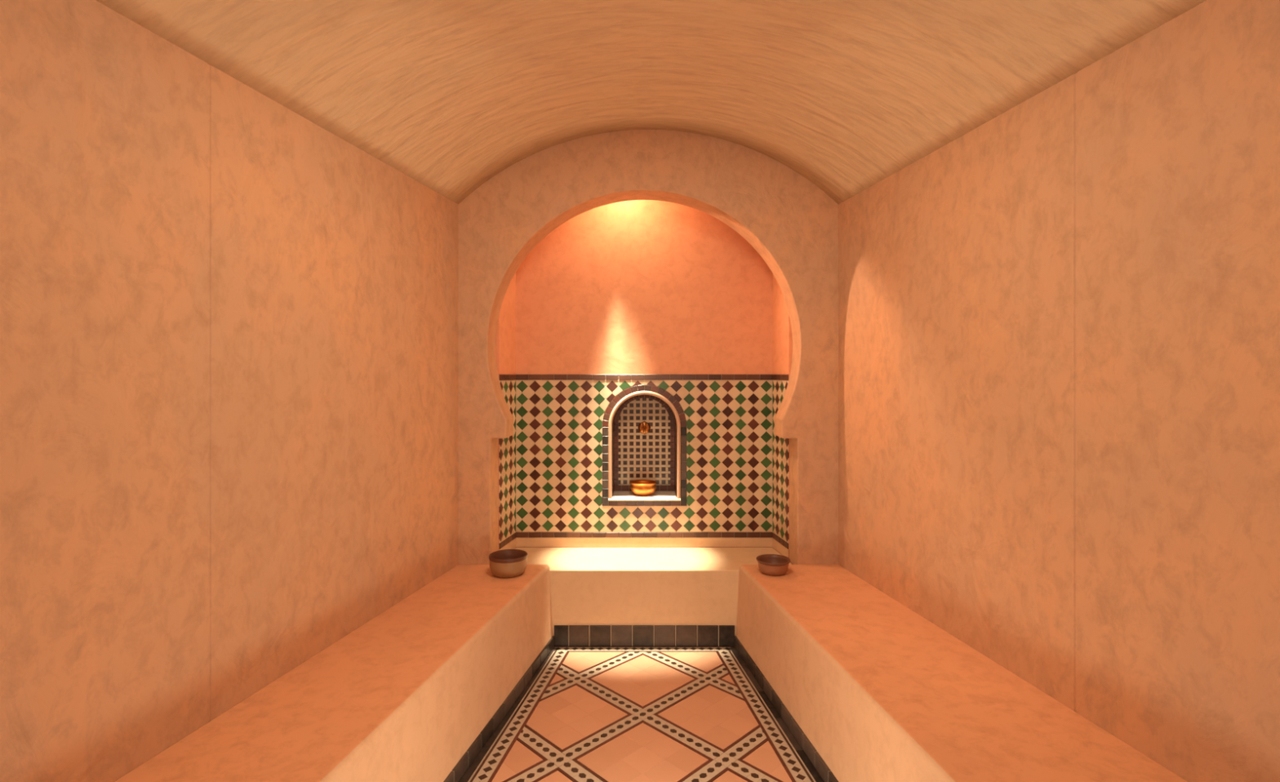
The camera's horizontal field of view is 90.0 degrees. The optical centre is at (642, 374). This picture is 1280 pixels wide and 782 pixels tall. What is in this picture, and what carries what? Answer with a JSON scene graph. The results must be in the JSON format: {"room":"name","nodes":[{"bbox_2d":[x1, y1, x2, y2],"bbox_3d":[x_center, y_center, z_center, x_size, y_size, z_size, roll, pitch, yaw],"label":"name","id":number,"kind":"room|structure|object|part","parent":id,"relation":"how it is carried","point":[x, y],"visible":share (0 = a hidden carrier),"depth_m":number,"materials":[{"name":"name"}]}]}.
{"room":"spa","nodes":[
{"label":"spa","id":0,"kind":"room"},
{"bbox_2d":[0,0,458,781],"bbox_3d":[-1.491,0.281,1.215,0.098,2.437,5.132,0,0,10],"label":"wall","id":1,"kind":"structure","parent":0,"point":[229,325],"depth_m":1.86,"materials":[{"name":"orange paint"}]},
{"bbox_2d":[495,272,515,551],"bbox_3d":[-0.863,0.000,3.864,0.106,3.000,0.290,0,0,9],"label":"wall","id":2,"kind":"structure","parent":0,"point":[505,335],"depth_m":3.86,"materials":[{"name":"tile"}]},
{"bbox_3d":[-0.813,1.051,3.865,0.045,0.060,0.270,0,0,0],"label":"panel","id":3,"kind":"part","parent":2,"relation":"part of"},
{"bbox_2d":[458,646,824,781],"bbox_3d":[0.007,1.503,1.115,3.816,0.006,4.830,0,0,0],"label":"floor","id":4,"kind":"structure","parent":0,"point":[587,713],"depth_m":2.73,"materials":[{"name":"tile"}]},
{"bbox_2d":[115,564,554,781],"bbox_3d":[-1.148,1.275,1.111,0.610,0.450,4.993,0,0,10],"label":"bench","id":5,"kind":"object","parent":4,"relation":"on","point":[415,692],"visible":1,"depth_m":2.23,"materials":[{"name":"paint"}]},
{"bbox_2d":[488,549,527,577],"bbox_3d":[-0.706,0.997,3.360,0.199,0.104,0.199,0,0,0],"label":"bowl","id":6,"kind":"object","parent":5,"relation":"on","point":[504,563],"visible":1,"depth_m":3.29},
{"bbox_2d":[514,547,791,646],"bbox_3d":[0.007,1.290,3.757,1.693,0.419,0.475,0,0,0],"label":"ledge","id":7,"kind":"object","parent":4,"relation":"on","point":[601,597],"visible":0.62,"depth_m":3.53,"materials":[{"name":"concrete"}]},
{"bbox_2d":[734,564,1186,781],"bbox_3d":[1.131,1.275,1.106,0.721,0.450,4.988,0,0,-10],"label":"bench","id":8,"kind":"object","parent":4,"relation":"on","point":[870,689],"visible":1,"depth_m":2.22,"materials":[{"name":"paint"}]},
{"bbox_2d":[755,554,790,576],"bbox_3d":[0.690,1.013,3.385,0.179,0.074,0.179,0,0,0],"label":"bowl","id":9,"kind":"object","parent":8,"relation":"on","point":[775,565],"visible":1,"depth_m":3.34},
{"bbox_2d":[515,200,772,547],"bbox_3d":[0.009,0.000,4.123,1.805,3.000,0.274,0,0,0],"label":"wall","id":10,"kind":"structure","parent":0,"point":[629,313],"depth_m":4.00,"materials":[{"name":"tile"}]},
{"bbox_2d":[629,480,657,496],"bbox_3d":[0.004,0.734,4.115,0.180,0.083,0.180,0,0,0],"label":"bowl","id":11,"kind":"object","parent":10,"relation":"on","point":[639,487],"visible":1,"depth_m":4.06,"materials":[{"name":"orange metal"}]},
{"bbox_2d":[637,421,650,434],"bbox_3d":[0.010,0.355,4.213,0.089,0.089,0.066,0,0,0],"label":"tap","id":12,"kind":"object","parent":10,"relation":"attached to","point":[644,427],"visible":1,"depth_m":4.24,"materials":[{"name":"gold metal"}]},
{"bbox_3d":[0.009,1.051,3.999,1.605,0.060,0.004,0,0,0],"label":"panel","id":13,"kind":"part","parent":10,"relation":"part of","materials":[{"name":"beige stone"}]},
{"bbox_3d":[0.011,0.782,4.117,0.452,0.013,0.262,0,0,0],"label":"sill","id":14,"kind":"part","parent":10,"relation":"part of","materials":[{"name":"white stone"}]},
{"bbox_3d":[0.011,0.446,4.004,0.452,0.684,0.032,0,0,0],"label":"moulding","id":15,"kind":"part","parent":10,"relation":"part of","materials":[{"name":"beige stone"}]},
{"bbox_2d":[458,128,838,564],"bbox_3d":[0.031,0.064,3.630,2.136,2.872,0.200,0,0,0],"label":"wall","id":16,"kind":"structure","parent":0,"point":[791,223],"depth_m":3.53,"materials":[{"name":"orange paint"}]},
{"bbox_2d":[96,0,1206,204],"bbox_3d":[0.007,-1.185,1.120,3.881,0.495,4.839,0,0,0],"label":"ceiling","id":17,"kind":"structure","parent":0,"point":[450,95],"depth_m":2.44,"materials":[{"name":"paint"}]},
{"bbox_2d":[772,273,792,558],"bbox_3d":[0.878,0.000,3.865,0.106,3.000,0.288,0,0,-8],"label":"wall","id":18,"kind":"structure","parent":0,"point":[782,339],"depth_m":3.86,"materials":[{"name":"tile"}]},
{"bbox_3d":[0.829,1.051,3.865,0.040,0.060,0.270,0,0,0],"label":"panel","id":19,"kind":"part","parent":18,"relation":"part of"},
{"bbox_2d":[838,0,1279,781],"bbox_3d":[1.530,0.281,1.215,0.098,2.437,5.122,0,0,-10],"label":"wall","id":20,"kind":"structure","parent":0,"point":[1059,322],"depth_m":1.91,"materials":[{"name":"orange paint"}]}
]}

